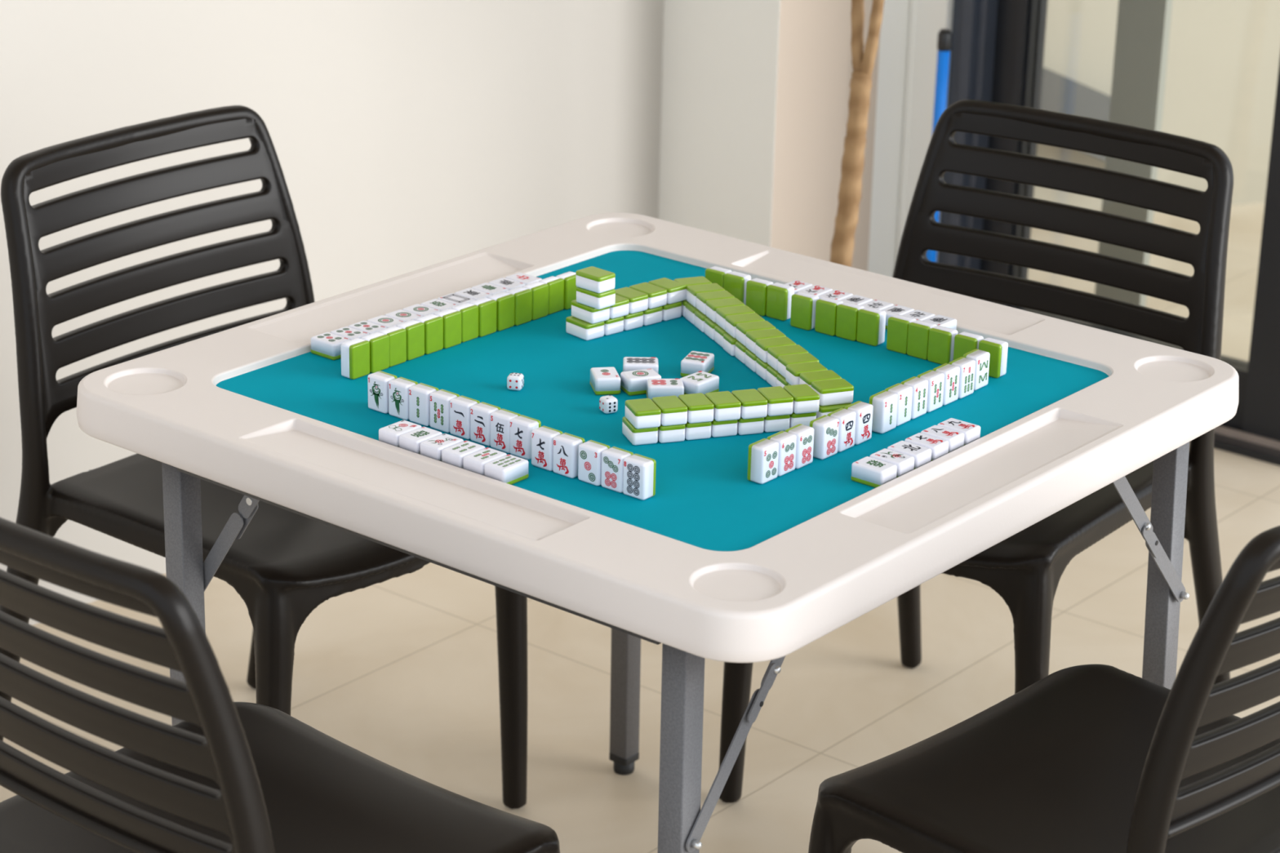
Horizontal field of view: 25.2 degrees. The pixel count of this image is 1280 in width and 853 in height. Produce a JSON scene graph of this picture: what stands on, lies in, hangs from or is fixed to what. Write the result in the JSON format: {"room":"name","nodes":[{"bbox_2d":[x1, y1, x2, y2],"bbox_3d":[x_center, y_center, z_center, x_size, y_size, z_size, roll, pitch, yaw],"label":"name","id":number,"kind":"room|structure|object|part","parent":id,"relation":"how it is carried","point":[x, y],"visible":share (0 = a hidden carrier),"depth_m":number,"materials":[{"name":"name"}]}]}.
{"room":"games hall","nodes":[
{"label":"games hall","id":0,"kind":"room"},
{"bbox_2d":[0,0,664,625],"bbox_3d":[-1.535,-0.760,2.820,0.150,2.750,5.050,17,26,36],"label":"wall","id":1,"kind":"structure","parent":0,"point":[406,135],"depth_m":4.27,"materials":[{"name":"beige paint"}]},
{"bbox_2d":[0,202,1279,852],"bbox_3d":[0.681,0.530,3.580,8.500,0.100,10.500,17,26,36],"label":"floor","id":2,"kind":"structure","parent":0,"point":[402,672],"depth_m":3.90,"materials":[{"name":"beige tile"}]},
{"bbox_2d":[0,105,527,808],"bbox_3d":[-0.454,0.083,3.377,0.538,0.825,0.497,17,25,36],"label":"slatted chair","id":3,"kind":"object","parent":2,"relation":"on","point":[285,564],"visible":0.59,"depth_m":3.29,"materials":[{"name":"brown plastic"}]},
{"bbox_3d":[-0.759,0.316,3.420,0.129,0.345,0.039,12,23,26],"label":"leg","id":4,"kind":"part","parent":3,"relation":"part of","materials":[{"name":"brown plastic"}]},
{"bbox_3d":[-0.577,-0.177,3.391,0.098,0.352,0.457,17,25,36],"label":"backrest","id":5,"kind":"part","parent":3,"relation":"part of","materials":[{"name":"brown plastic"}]},
{"bbox_3d":[-0.422,0.096,3.354,0.454,0.134,0.464,17,25,36],"label":"seat","id":6,"kind":"part","parent":3,"relation":"part of","materials":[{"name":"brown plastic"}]},
{"bbox_3d":[-0.481,0.203,3.743,0.039,0.345,0.130,-15,26,-38],"label":"leg","id":7,"kind":"part","parent":3,"relation":"part of","materials":[{"name":"brown plastic"}]},
{"bbox_3d":[-0.406,0.412,3.181,0.039,0.343,0.046,17,25,36],"label":"leg","id":8,"kind":"part","parent":3,"relation":"part of","materials":[{"name":"brown plastic"}]},
{"bbox_3d":[-0.157,0.310,3.472,0.039,0.343,0.046,17,25,36],"label":"leg","id":9,"kind":"part","parent":3,"relation":"part of","materials":[{"name":"brown plastic"}]},
{"bbox_2d":[0,517,559,852],"bbox_3d":[-0.382,0.407,2.513,0.497,0.825,0.538,17,26,36],"label":"slatted chair","id":10,"kind":"object","parent":2,"relation":"on","point":[230,776],"visible":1,"depth_m":2.30,"materials":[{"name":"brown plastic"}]},
{"bbox_3d":[-0.482,0.227,2.312,0.457,0.352,0.098,17,26,36],"label":"backrest","id":11,"kind":"part","parent":10,"relation":"part of","materials":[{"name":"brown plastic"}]},
{"bbox_3d":[-0.355,0.400,2.545,0.464,0.134,0.454,17,26,36],"label":"seat","id":12,"kind":"part","parent":10,"relation":"part of","materials":[{"name":"brown plastic"}]},
{"bbox_2d":[76,213,1239,852],"bbox_3d":[0.022,0.282,3.037,0.877,0.715,0.877,17,26,36],"label":"table","id":13,"kind":"object","parent":2,"relation":"on","point":[719,564],"visible":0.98,"depth_m":2.76,"materials":[{"name":"white plastic"}]},
{"bbox_3d":[-0.466,0.305,2.961,0.028,0.659,0.028,17,26,36],"label":"leg","id":14,"kind":"part","parent":13,"relation":"part of","materials":[{"name":"grey metal"}]},
{"bbox_3d":[-0.394,0.092,2.854,0.038,0.051,0.002,17,26,36],"label":"hinge plate","id":15,"kind":"part","parent":13,"relation":"part of","materials":[{"name":"grey paint"}]},
{"bbox_3d":[-0.214,0.100,2.662,0.614,0.029,0.024,17,26,36],"label":"support rail","id":16,"kind":"part","parent":13,"relation":"part of","materials":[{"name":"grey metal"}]},
{"bbox_2d":[311,272,542,359],"bbox_3d":[-0.225,-0.120,3.072,0.041,0.018,0.320,17,26,37],"label":"tiles","id":17,"kind":"object","parent":13,"relation":"on","point":[326,344],"depth_m":3.04,"materials":[{"name":"white plastic"}]},
{"bbox_2d":[378,420,528,484],"bbox_3d":[-0.176,0.025,2.686,0.162,0.018,0.036,17,26,36],"label":"tiles","id":18,"kind":"object","parent":13,"relation":"on","point":[510,469],"depth_m":2.67,"materials":[{"name":"white plastic"}]},
{"bbox_2d":[340,271,576,379],"bbox_3d":[-0.184,-0.109,3.019,0.027,0.036,0.347,17,26,36],"label":"tiles","id":19,"kind":"object","parent":13,"relation":"on","point":[355,353],"depth_m":3.00,"materials":[{"name":"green plastic"}]},
{"bbox_2d":[367,370,656,500],"bbox_3d":[-0.127,0.006,2.713,0.357,0.036,0.028,17,26,36],"label":"tiles","id":20,"kind":"object","parent":13,"relation":"on","point":[639,471],"depth_m":2.70,"materials":[{"name":"white plastic"}]},
{"bbox_2d":[506,372,524,391],"bbox_3d":[-0.126,-0.045,2.881,0.016,0.016,0.016,5,21,11],"label":"die","id":21,"kind":"object","parent":13,"relation":"on","point":[515,381],"visible":1,"depth_m":2.87,"materials":[{"name":"white plastic"}]},
{"bbox_2d":[599,395,617,413],"bbox_3d":[-0.031,-0.022,2.824,0.016,0.016,0.016,-10,23,-27],"label":"die","id":22,"kind":"object","parent":13,"relation":"on","point":[608,404],"visible":1,"depth_m":2.82,"materials":[{"name":"white plastic"}]},
{"bbox_3d":[-0.015,0.110,3.514,0.028,0.659,0.034,17,26,36],"label":"leg","id":23,"kind":"part","parent":13,"relation":"part of","materials":[{"name":"grey metal"}]},
{"bbox_2d":[590,351,719,399],"bbox_3d":[0.018,-0.050,2.898,0.136,0.018,0.110,-2,21,-10],"label":"tiles","id":24,"kind":"object","parent":13,"relation":"on","point":[603,380],"depth_m":2.87,"materials":[{"name":"white plastic"}]},
{"bbox_3d":[0.033,0.457,2.585,0.028,0.659,0.032,17,26,36],"label":"leg","id":25,"kind":"part","parent":13,"relation":"part of","materials":[{"name":"grey metal"}]},
{"bbox_2d":[565,266,853,445],"bbox_3d":[0.043,-0.091,2.934,0.233,0.072,0.401,-5,21,-17],"label":"tiles","id":26,"kind":"object","parent":13,"relation":"on","point":[643,413],"depth_m":2.90,"materials":[{"name":"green plastic"}]},
{"bbox_3d":[0.110,0.239,2.562,0.002,0.048,0.042,17,26,36],"label":"hinge plate","id":27,"kind":"part","parent":13,"relation":"part of","materials":[{"name":"grey paint"}]},
{"bbox_2d":[705,266,1008,377],"bbox_3d":[0.223,-0.113,3.055,0.386,0.036,0.028,17,26,36],"label":"tiles","id":28,"kind":"object","parent":13,"relation":"on","point":[871,322],"depth_m":3.04,"materials":[{"name":"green plastic"}]},
{"bbox_2d":[746,349,990,484],"bbox_3d":[0.230,-0.012,2.786,0.024,0.036,0.381,17,26,36],"label":"tiles","id":29,"kind":"object","parent":13,"relation":"on","point":[763,454],"depth_m":2.76,"materials":[{"name":"white plastic"}]},
{"bbox_2d":[785,280,956,329],"bbox_3d":[0.246,-0.127,3.120,0.213,0.018,0.043,17,26,36],"label":"tiles","id":30,"kind":"object","parent":13,"relation":"on","point":[939,320],"depth_m":3.11,"materials":[{"name":"white plastic"}]},
{"bbox_2d":[850,417,980,487],"bbox_3d":[0.263,0.025,2.715,0.037,0.018,0.168,17,26,36],"label":"tiles","id":31,"kind":"object","parent":13,"relation":"on","point":[869,471],"depth_m":2.70,"materials":[{"name":"white plastic"}]},
{"bbox_3d":[0.528,0.119,2.951,0.002,0.047,0.044,17,26,36],"label":"hinge plate","id":32,"kind":"part","parent":13,"relation":"part of","materials":[{"name":"grey paint"}]},
{"bbox_3d":[0.562,0.279,3.098,0.042,0.659,0.050,17,26,36],"label":"leg","id":33,"kind":"part","parent":13,"relation":"part of","materials":[{"name":"grey metal"}]},
{"bbox_2d":[830,0,884,266],"bbox_3d":[0.322,-0.632,4.360,0.556,1.516,0.562,0,20,-3],"label":"potted tree","id":34,"kind":"object","parent":2,"relation":"on","point":[849,196],"visible":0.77,"depth_m":4.36,"materials":[{"name":"brown plant"}]},
{"bbox_2d":[926,28,951,262],"bbox_3d":[0.547,-0.339,4.827,0.146,0.652,0.040,17,26,36],"label":"broom","id":35,"kind":"object","parent":2,"relation":"on","point":[944,35],"visible":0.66,"depth_m":4.77,"materials":[{"name":"blue plastic"}]},
{"bbox_2d":[719,99,1233,803],"bbox_3d":[0.423,0.064,3.484,0.497,0.825,0.538,15,25,33],"label":"slatted chair","id":36,"kind":"object","parent":2,"relation":"on","point":[1026,568],"visible":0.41,"depth_m":3.48,"materials":[{"name":"black plastic"}]},
{"bbox_3d":[0.123,0.306,3.501,0.046,0.343,0.039,15,25,33],"label":"leg","id":37,"kind":"part","parent":36,"relation":"part of","materials":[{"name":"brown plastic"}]},
{"bbox_3d":[0.361,0.184,3.845,0.039,0.345,0.129,11,22,23],"label":"leg","id":38,"kind":"part","parent":36,"relation":"part of","materials":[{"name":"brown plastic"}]},
{"bbox_3d":[0.443,0.394,3.284,0.046,0.343,0.039,15,25,33],"label":"leg","id":39,"kind":"part","parent":36,"relation":"part of","materials":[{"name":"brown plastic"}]},
{"bbox_3d":[0.525,-0.202,3.527,0.457,0.352,0.098,15,25,33],"label":"backrest","id":40,"kind":"part","parent":36,"relation":"part of","materials":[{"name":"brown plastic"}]},
{"bbox_3d":[0.399,0.079,3.453,0.464,0.134,0.454,15,25,33],"label":"seat","id":41,"kind":"part","parent":36,"relation":"part of","materials":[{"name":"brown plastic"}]},
{"bbox_3d":[0.718,0.283,3.605,0.130,0.345,0.039,-17,27,-41],"label":"leg","id":42,"kind":"part","parent":36,"relation":"part of","materials":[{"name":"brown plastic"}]},
{"bbox_2d":[808,525,1279,852],"bbox_3d":[0.477,0.381,2.639,0.497,0.825,0.538,-18,28,-42],"label":"slatted chair","id":43,"kind":"object","parent":2,"relation":"on","point":[1085,758],"visible":1,"depth_m":2.60,"materials":[{"name":"black plastic"}]},
{"bbox_3d":[0.448,0.373,2.668,0.464,0.134,0.454,-18,28,-42],"label":"seat","id":44,"kind":"part","parent":43,"relation":"part of","materials":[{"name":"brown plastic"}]},
{"bbox_3d":[0.598,0.202,2.448,0.457,0.352,0.098,-18,28,-42],"label":"backrest","id":45,"kind":"part","parent":43,"relation":"part of","materials":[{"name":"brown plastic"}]},
{"bbox_2d":[1094,0,1172,306],"bbox_3d":[0.907,-1.545,4.722,0.094,3.000,0.022,17,26,36],"label":"trim","id":46,"kind":"structure","parent":2,"relation":"on","point":[1143,26],"depth_m":5.06,"materials":[{"name":"grey paint"}]},
{"bbox_2d":[770,0,879,271],"bbox_3d":[0.184,-1.393,4.628,0.390,2.750,0.292,17,26,36],"label":"wall","id":47,"kind":"structure","parent":0,"point":[815,69],"depth_m":4.80,"materials":[{"name":"beige paint"}]},
{"bbox_2d":[658,0,780,246],"bbox_3d":[0.149,-1.338,4.477,0.240,2.750,0.002,17,26,36],"label":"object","id":48,"kind":"structure","parent":47,"relation":"attached to","point":[720,65],"depth_m":4.78,"materials":[{"name":"white paint"}]},
{"bbox_2d":[867,0,953,277],"bbox_3d":[0.471,-1.396,4.652,0.125,2.750,0.108,17,26,36],"label":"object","id":49,"kind":"structure","parent":47,"relation":"attached to","point":[909,30],"depth_m":4.98,"materials":[{"name":"white paint"}]},
{"bbox_2d":[937,0,1279,466],"bbox_3d":[1.117,-1.247,4.295,1.405,2.750,0.150,17,26,36],"label":"door","id":50,"kind":"structure","parent":47,"relation":"in","point":[997,52],"depth_m":4.88,"materials":[{"name":"metal"}]},
{"bbox_3d":[0.876,-1.264,4.503,0.470,2.375,0.008,17,26,36],"label":"glass pane","id":51,"kind":"part","parent":50,"relation":"part of","materials":[{"name":"clear glass"}]},
{"bbox_2d":[1033,0,1279,212],"bbox_3d":[1.905,-2.061,5.885,5.500,3.200,0.100,-6,22,-20],"label":"wall","id":52,"kind":"structure","parent":0,"point":[1224,55],"depth_m":6.04,"materials":[{"name":"beige paint"}]},
{"bbox_2d":[1040,66,1111,161],"bbox_3d":[0.668,-0.719,5.770,0.830,0.504,0.080,-6,22,-20],"label":"beam","id":53,"kind":"structure","parent":52,"relation":"attached to","point":[1060,93],"depth_m":5.83,"materials":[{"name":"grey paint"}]}
]}

